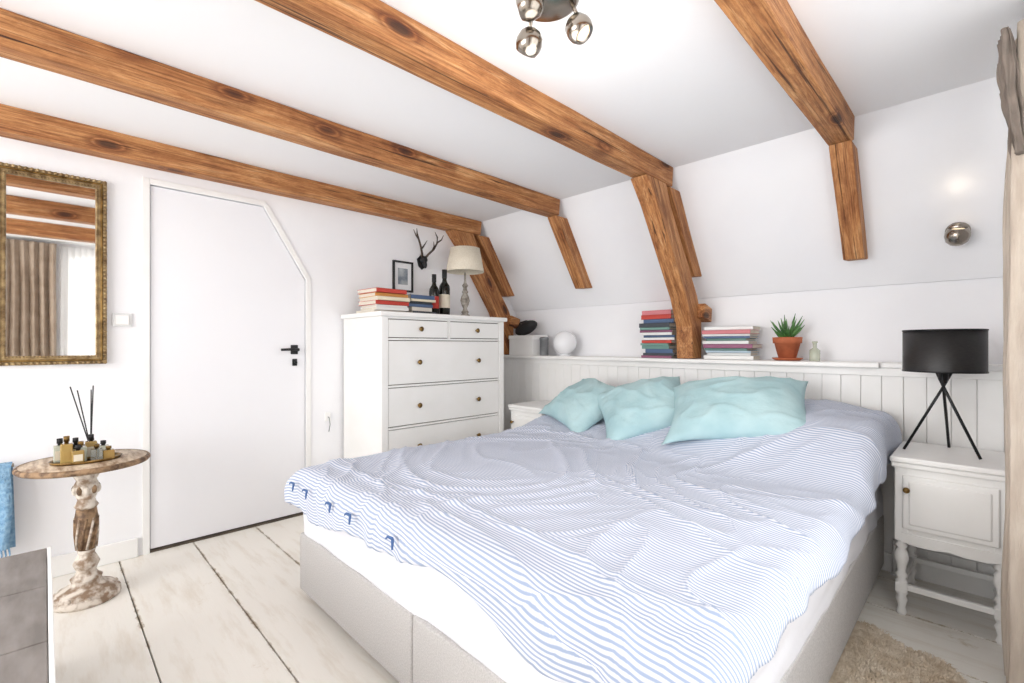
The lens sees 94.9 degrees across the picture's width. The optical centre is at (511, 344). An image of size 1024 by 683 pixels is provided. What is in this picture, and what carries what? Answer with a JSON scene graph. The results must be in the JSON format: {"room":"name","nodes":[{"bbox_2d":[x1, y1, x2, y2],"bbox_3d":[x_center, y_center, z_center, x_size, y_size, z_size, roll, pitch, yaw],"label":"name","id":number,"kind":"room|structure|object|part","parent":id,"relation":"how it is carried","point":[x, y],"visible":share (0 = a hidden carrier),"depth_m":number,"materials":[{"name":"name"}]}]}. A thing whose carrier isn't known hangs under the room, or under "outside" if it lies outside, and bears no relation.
{"room":"bedroom","nodes":[
{"label":"bedroom","id":0,"kind":"room"},
{"bbox_2d":[0,137,515,557],"bbox_3d":[-1.922,0.025,2.644,5.640,2.190,0.120,0,0,-45],"label":"wall","id":1,"kind":"structure","parent":0,"point":[343,252],"depth_m":2.47,"materials":[{"name":"paint"}]},
{"bbox_2d":[0,462,15,557],"bbox_3d":[-2.392,0.750,2.020,0.355,0.441,0.102,0,0,-45],"label":"knitted throw","id":2,"kind":"object","parent":1,"relation":"attached to","point":[7,515],"visible":0.93,"depth_m":2.10,"materials":[{"name":"blue fabric"}]},
{"bbox_2d":[0,162,106,365],"bbox_3d":[-2.203,-0.367,2.255,0.395,0.926,0.034,0,0,-45],"label":"wall mirror","id":3,"kind":"object","parent":1,"relation":"attached to","point":[53,225],"visible":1,"depth_m":2.26,"materials":[{"name":"gold glass"}]},
{"bbox_2d":[52,538,137,577],"bbox_3d":[-1.956,1.070,2.514,5.170,0.100,0.016,0,0,-45],"label":"baseboard","id":4,"kind":"structure","parent":1,"relation":"attached to","point":[62,564],"depth_m":2.39,"materials":[{"name":"white paint"}]},
{"bbox_2d":[112,313,131,326],"bbox_3d":[-2.027,-0.130,2.444,0.080,0.070,0.014,0,0,-45],"label":"light switch","id":5,"kind":"object","parent":1,"relation":"attached to","point":[118,319],"visible":1,"depth_m":2.44,"materials":[{"name":"plastic"}]},
{"bbox_2d":[142,177,310,554],"bbox_3d":[-1.655,0.112,2.818,0.889,2.017,0.008,0,0,-45],"label":"trim","id":6,"kind":"structure","parent":1,"relation":"attached to","point":[146,182],"depth_m":2.52,"materials":[{"name":"white wood"}]},
{"bbox_2d":[150,186,304,548],"bbox_3d":[-1.654,0.120,2.817,0.817,1.963,0.101,0,0,-45],"label":"door","id":7,"kind":"structure","parent":1,"relation":"in","point":[227,295],"depth_m":2.76,"materials":[{"name":"paint"}]},
{"bbox_2d":[325,412,330,431],"bbox_3d":[-1.250,0.525,3.202,0.040,0.131,0.034,0,0,-45],"label":"wall outlet","id":8,"kind":"object","parent":1,"relation":"attached to","point":[327,414],"visible":1,"depth_m":3.21,"materials":[{"name":"white plastic"}]},
{"bbox_2d":[392,260,412,292],"bbox_3d":[-0.840,-0.527,3.620,0.176,0.235,0.019,0,0,-45],"label":"picture frame","id":9,"kind":"object","parent":1,"relation":"attached to","point":[402,271],"visible":0.84,"depth_m":3.62,"materials":[{"name":"wood"}]},
{"bbox_2d":[413,229,443,269],"bbox_3d":[-0.679,-0.753,3.705,0.284,0.305,0.126,0,0,-45],"label":"antler mount","id":10,"kind":"object","parent":1,"relation":"attached to","point":[422,260],"visible":1,"depth_m":3.71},
{"bbox_2d":[0,0,1023,221],"bbox_3d":[-0.871,-1.120,1.192,5.085,0.100,3.660,0,0,-45],"label":"ceiling","id":11,"kind":"structure","parent":0,"point":[676,80],"depth_m":1.89,"materials":[{"name":"paint"}]},
{"bbox_2d":[0,104,481,235],"bbox_3d":[-2.027,-1.011,2.382,4.882,0.124,0.102,0,0,-45],"label":"beam","id":12,"kind":"structure","parent":11,"relation":"attached to","point":[19,124],"depth_m":2.62,"materials":[{"name":"brown wood"}]},
{"bbox_2d":[0,8,559,216],"bbox_3d":[-1.413,-1.010,1.764,4.882,0.124,0.104,0,0,-45],"label":"beam","id":13,"kind":"structure","parent":11,"relation":"attached to","point":[25,40],"depth_m":1.94,"materials":[{"name":"brown wood"}]},
{"bbox_2d":[255,0,672,186],"bbox_3d":[-0.795,-1.010,1.142,4.882,0.125,0.104,0,0,-45],"label":"beam","id":14,"kind":"structure","parent":11,"relation":"attached to","point":[374,27],"depth_m":1.70,"materials":[{"name":"brown wood"}]},
{"bbox_2d":[516,0,592,57],"bbox_3d":[0.103,-0.971,1.411,0.234,0.199,0.213,0,0,-45],"label":"ceiling spotlight","id":15,"kind":"object","parent":11,"relation":"attached to","point":[579,27],"depth_m":1.40,"materials":[{"name":"silver metal"}]},
{"bbox_2d":[714,0,854,145],"bbox_3d":[-0.167,-1.010,0.510,4.882,0.124,0.104,0,0,-45],"label":"beam","id":16,"kind":"structure","parent":11,"relation":"attached to","point":[771,28],"depth_m":1.60,"materials":[{"name":"brown wood"}]},
{"bbox_2d":[52,515,1005,682],"bbox_3d":[-0.674,1.170,1.388,5.640,0.100,3.660,0,0,-45],"label":"floor","id":17,"kind":"structure","parent":0,"point":[233,607],"depth_m":1.89,"materials":[{"name":"white wood"}]},
{"bbox_2d":[0,546,55,682],"bbox_3d":[-1.409,0.909,0.897,0.766,0.421,1.319,0,0,-45],"label":"tiled bench","id":18,"kind":"object","parent":17,"relation":"on","point":[27,644],"visible":1,"depth_m":1.20,"materials":[{"name":"grey tile"}]},
{"bbox_2d":[12,449,150,612],"bbox_3d":[-1.881,0.814,2.078,0.451,0.613,0.451,0,0,-45],"label":"pedestal side table","id":19,"kind":"object","parent":17,"relation":"on","point":[87,589],"visible":0.98,"depth_m":2.04,"materials":[{"name":"brown wood"}]},
{"bbox_2d":[70,385,97,445],"bbox_3d":[-1.961,0.347,2.154,0.098,0.321,0.052,0,0,-45],"label":"reed diffuser","id":20,"kind":"object","parent":19,"relation":"on","point":[92,390],"visible":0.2,"depth_m":2.16,"materials":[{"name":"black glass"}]},
{"bbox_2d":[48,434,122,465],"bbox_3d":[-1.867,0.447,2.064,0.244,0.120,0.170,0,0,-45],"label":"perfume bottles","id":21,"kind":"object","parent":19,"relation":"on","point":[74,453],"visible":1,"depth_m":2.02,"materials":[{"name":"gold metal"}]},
{"bbox_2d":[150,512,302,552],"bbox_3d":[-1.693,1.116,2.856,0.825,0.008,0.102,0,0,-45],"label":"threshold","id":22,"kind":"object","parent":17,"relation":"on","point":[301,513],"depth_m":2.78,"materials":[{"name":"wood"}]},
{"bbox_2d":[341,311,506,457],"bbox_3d":[-0.610,0.455,3.448,1.085,1.330,0.558,0,0,-45],"label":"dresser","id":23,"kind":"object","parent":17,"relation":"on","point":[411,379],"visible":0.69,"depth_m":3.17,"materials":[{"name":"white paint"}]},
{"bbox_2d":[355,287,409,312],"bbox_3d":[-0.878,-0.290,3.193,0.273,0.160,0.272,0,0,-45],"label":"book stack","id":24,"kind":"object","parent":23,"relation":"on","point":[371,299],"visible":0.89,"depth_m":3.11,"materials":[{"name":"paper"}]},
{"bbox_2d":[406,294,435,313],"bbox_3d":[-0.695,-0.280,3.365,0.216,0.139,0.230,0,0,-45],"label":"book stack","id":25,"kind":"object","parent":23,"relation":"on","point":[418,303],"visible":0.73,"depth_m":3.29,"materials":[{"name":"blue paper"}]},
{"bbox_2d":[429,274,438,313],"bbox_3d":[-0.576,-0.366,3.474,0.074,0.313,0.074,0,0,-45],"label":"wine bottle","id":26,"kind":"object","parent":23,"relation":"on","point":[433,291],"visible":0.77,"depth_m":3.45,"materials":[{"name":"black glass"}]},
{"bbox_2d":[439,269,449,314],"bbox_3d":[-0.509,-0.389,3.541,0.084,0.357,0.084,0,0,-45],"label":"wine bottle","id":27,"kind":"object","parent":23,"relation":"on","point":[444,288],"visible":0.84,"depth_m":3.51,"materials":[{"name":"black glass"}]},
{"bbox_2d":[446,246,483,315],"bbox_3d":[-0.370,-0.485,3.706,0.300,0.550,0.300,0,0,-45],"label":"table lamp","id":28,"kind":"object","parent":23,"relation":"on","point":[462,260],"visible":0.87,"depth_m":3.62,"materials":[{"name":"beige fabric"}]},
{"bbox_2d":[508,400,550,428],"bbox_3d":[0.222,0.790,3.655,0.412,0.660,0.357,0,0,-45],"label":"nightstand","id":29,"kind":"object","parent":17,"relation":"on","point":[522,413],"visible":0.11,"depth_m":3.57,"materials":[{"name":"white paint"}]},
{"bbox_2d":[284,399,901,682],"bbox_3d":[0.434,0.702,2.170,2.209,0.836,1.936,0,0,-45],"label":"double bed","id":30,"kind":"object","parent":17,"relation":"on","point":[540,550],"visible":0.92,"depth_m":1.44,"materials":[{"name":"fabric"}]},
{"bbox_2d":[538,378,614,431],"bbox_3d":[0.474,0.389,3.076,0.409,0.328,0.567,0,0,-22],"label":"throw cushion","id":31,"kind":"object","parent":30,"relation":"on","point":[577,407],"visible":0.84,"depth_m":2.94,"materials":[{"name":"teal fabric"}]},
{"bbox_3d":[0.450,0.727,2.199,2.138,0.262,1.796,0,0,-45],"label":"mattress","id":32,"kind":"part","parent":30,"relation":"part of","materials":[{"name":"white fabric"}]},
{"bbox_2d":[597,376,680,439],"bbox_3d":[0.766,0.377,2.712,0.585,0.379,0.401,0,0,9],"label":"throw cushion","id":33,"kind":"object","parent":30,"relation":"on","point":[642,406],"visible":0.87,"depth_m":2.60,"materials":[{"name":"teal fabric"}]},
{"bbox_2d":[661,376,807,444],"bbox_3d":[1.126,0.327,2.363,0.700,0.336,0.432,0,0,27],"label":"throw cushion","id":34,"kind":"object","parent":30,"relation":"on","point":[732,406],"visible":0.89,"depth_m":2.25,"materials":[{"name":"teal fabric"}]},
{"bbox_2d":[828,621,967,682],"bbox_3d":[1.076,1.103,1.346,1.265,0.028,0.639,0,0,-45],"label":"sheepskin rug","id":35,"kind":"object","parent":17,"relation":"on","point":[869,655],"visible":0.56,"depth_m":1.62,"materials":[{"name":"fur"}]},
{"bbox_2d":[890,441,1004,645],"bbox_3d":[1.845,0.790,1.969,0.457,0.660,0.367,0,0,-45],"label":"nightstand","id":36,"kind":"object","parent":17,"relation":"on","point":[951,500],"visible":0.78,"depth_m":1.86,"materials":[{"name":"white paint"}]},
{"bbox_2d":[902,329,988,459],"bbox_3d":[1.843,0.196,2.008,0.279,0.522,0.274,0,0,-45],"label":"table lamp","id":37,"kind":"object","parent":36,"relation":"on","point":[945,353],"visible":1,"depth_m":1.92,"materials":[{"name":"black metal"}]},
{"bbox_2d":[480,77,1007,363],"bbox_3d":[1.103,0.000,3.155,0.627,2.240,3.660,0,0,-45],"label":"wall","id":38,"kind":"structure","parent":0,"point":[762,218],"depth_m":2.60,"materials":[{"name":"paint"}]},
{"bbox_2d":[474,235,513,296],"bbox_3d":[-0.164,-0.696,4.236,0.451,0.503,0.093,0,0,-45],"label":"brace","id":39,"kind":"object","parent":38,"relation":"attached to","point":[487,251],"visible":0.79,"depth_m":4.19,"materials":[{"name":"brown wood"}]},
{"bbox_2d":[548,215,591,288],"bbox_3d":[0.452,-0.696,3.616,0.451,0.503,0.094,0,0,-45],"label":"brace","id":40,"kind":"object","parent":38,"relation":"attached to","point":[560,226],"visible":1,"depth_m":3.58,"materials":[{"name":"brown wood"}]},
{"bbox_2d":[667,187,701,276],"bbox_3d":[1.070,-0.696,2.994,0.451,0.502,0.094,0,0,-45],"label":"brace","id":41,"kind":"object","parent":38,"relation":"attached to","point":[677,207],"visible":0.52,"depth_m":2.94,"materials":[{"name":"brown wood"}]},
{"bbox_2d":[504,355,1002,370],"bbox_3d":[1.143,0.102,3.194,0.275,0.025,3.420,0,0,-45],"label":"trim","id":42,"kind":"structure","parent":38,"relation":"attached to","point":[855,364],"depth_m":2.76,"materials":[{"name":"white paint"}]},
{"bbox_2d":[445,229,513,354],"bbox_3d":[-0.271,-0.429,4.125,0.708,1.035,0.102,0,0,-45],"label":"post","id":43,"kind":"object","parent":42,"relation":"on","point":[484,283],"visible":0.62,"depth_m":4.14,"materials":[{"name":"brown wood"}]},
{"bbox_2d":[508,316,519,328],"bbox_3d":[0.010,-0.210,4.338,0.128,0.117,0.060,0,0,-45],"label":"block","id":44,"kind":"object","parent":43,"relation":"attached to","point":[514,322],"visible":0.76,"depth_m":4.31,"materials":[{"name":"brown wood"}]},
{"bbox_2d":[509,335,547,354],"bbox_3d":[0.142,0.003,4.194,0.195,0.175,0.300,0,0,-45],"label":"storage box","id":45,"kind":"object","parent":42,"relation":"on","point":[518,344],"visible":0.81,"depth_m":4.10,"materials":[{"name":"white paint"}]},
{"bbox_2d":[515,320,536,334],"bbox_3d":[0.126,-0.153,4.214,0.120,0.137,0.252,0,0,-45],"label":"handbag","id":46,"kind":"object","parent":45,"relation":"on","point":[525,327],"visible":0.95,"depth_m":4.16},
{"bbox_2d":[539,337,548,355],"bbox_3d":[0.274,0.010,4.023,0.078,0.160,0.078,0,0,-45],"label":"tin","id":47,"kind":"object","parent":42,"relation":"on","point":[543,340],"visible":1,"depth_m":3.99,"materials":[{"name":"grey metal"}]},
{"bbox_2d":[553,331,576,355],"bbox_3d":[0.436,-0.013,3.888,0.196,0.206,0.196,0,0,-45],"label":"globe lamp","id":48,"kind":"object","parent":42,"relation":"on","point":[564,342],"visible":1,"depth_m":3.82,"materials":[{"name":"glass"}]},
{"bbox_2d":[639,309,676,357],"bbox_3d":[1.048,-0.075,3.293,0.200,0.329,0.263,0,0,-45],"label":"book stack","id":49,"kind":"object","parent":42,"relation":"on","point":[658,328],"visible":0.89,"depth_m":3.23,"materials":[{"name":"multicoloured paper"}]},
{"bbox_2d":[631,174,700,358],"bbox_3d":[0.961,-0.429,2.886,0.708,1.035,0.108,0,0,-45],"label":"post","id":50,"kind":"object","parent":42,"relation":"on","point":[652,193],"visible":0.98,"depth_m":2.87,"materials":[{"name":"brown wood"}]},
{"bbox_2d":[697,303,711,321],"bbox_3d":[1.251,-0.210,3.090,0.128,0.117,0.080,0,0,-45],"label":"block","id":51,"kind":"object","parent":50,"relation":"attached to","point":[704,314],"visible":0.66,"depth_m":3.05,"materials":[{"name":"brown wood"}]},
{"bbox_2d":[702,326,761,359],"bbox_3d":[1.386,-0.013,2.959,0.212,0.204,0.312,0,0,-45],"label":"book stack","id":52,"kind":"object","parent":42,"relation":"on","point":[727,342],"visible":0.99,"depth_m":2.89,"materials":[{"name":"paper"}]},
{"bbox_2d":[770,313,804,360],"bbox_3d":[1.603,-0.045,2.729,0.182,0.270,0.169,0,0,-45],"label":"aloe","id":53,"kind":"object","parent":42,"relation":"on","point":[787,345],"visible":1,"depth_m":2.69,"materials":[{"name":"ceramic"}]},
{"bbox_2d":[809,341,819,360],"bbox_3d":[1.691,0.035,2.625,0.052,0.110,0.052,0,0,-45],"label":"glass bottle","id":54,"kind":"object","parent":42,"relation":"on","point":[814,353],"visible":0.95,"depth_m":2.61,"materials":[{"name":"glass"}]},
{"bbox_2d":[504,358,1004,574],"bbox_3d":[1.085,0.618,3.136,0.040,1.005,3.420,0,0,-45],"label":"panelling","id":55,"kind":"object","parent":38,"relation":"attached to","point":[906,396],"visible":0.35,"depth_m":2.36,"materials":[{"name":"white paint"}]},
{"bbox_2d":[890,539,994,576],"bbox_3d":[2.048,0.953,2.120,0.055,0.335,0.540,0,0,-45],"label":"pipe","id":56,"kind":"object","parent":55,"relation":"attached to","point":[894,564],"visible":0.23,"depth_m":2.28,"materials":[{"name":"white paint"}]},
{"bbox_2d":[829,140,867,260],"bbox_3d":[1.697,-0.697,2.363,0.094,0.504,0.451,0,0,45],"label":"brace","id":57,"kind":"object","parent":38,"relation":"attached to","point":[844,161],"visible":1,"depth_m":2.31,"materials":[{"name":"brown wood"}]},
{"bbox_2d":[881,552,994,599],"bbox_3d":[1.080,1.075,3.117,0.017,0.090,3.400,0,0,-45],"label":"baseboard","id":58,"kind":"structure","parent":38,"relation":"attached to","point":[961,582],"depth_m":2.16,"materials":[{"name":"white paint"}]},
{"bbox_2d":[944,222,970,245],"bbox_3d":[2.066,-0.515,2.180,0.123,0.116,0.092,0,0,-45],"label":"wall spotlight","id":59,"kind":"object","parent":38,"relation":"attached to","point":[957,233],"visible":1,"depth_m":2.15,"materials":[{"name":"silver metal"}]},
{"bbox_3d":[0.780,-1.048,0.549,3.080,0.045,0.120,0,0,-45],"label":"rail","id":60,"kind":"object","parent":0,"visible":0},
{"bbox_2d":[996,19,1023,682],"bbox_3d":[1.557,0.054,1.397,0.143,2.108,0.695,0,0,35],"label":"wooden post","id":61,"kind":"object","parent":60,"relation":"hanging from","point":[1010,66],"visible":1,"depth_m":1.44,"materials":[{"name":"beige wood"}]}
]}

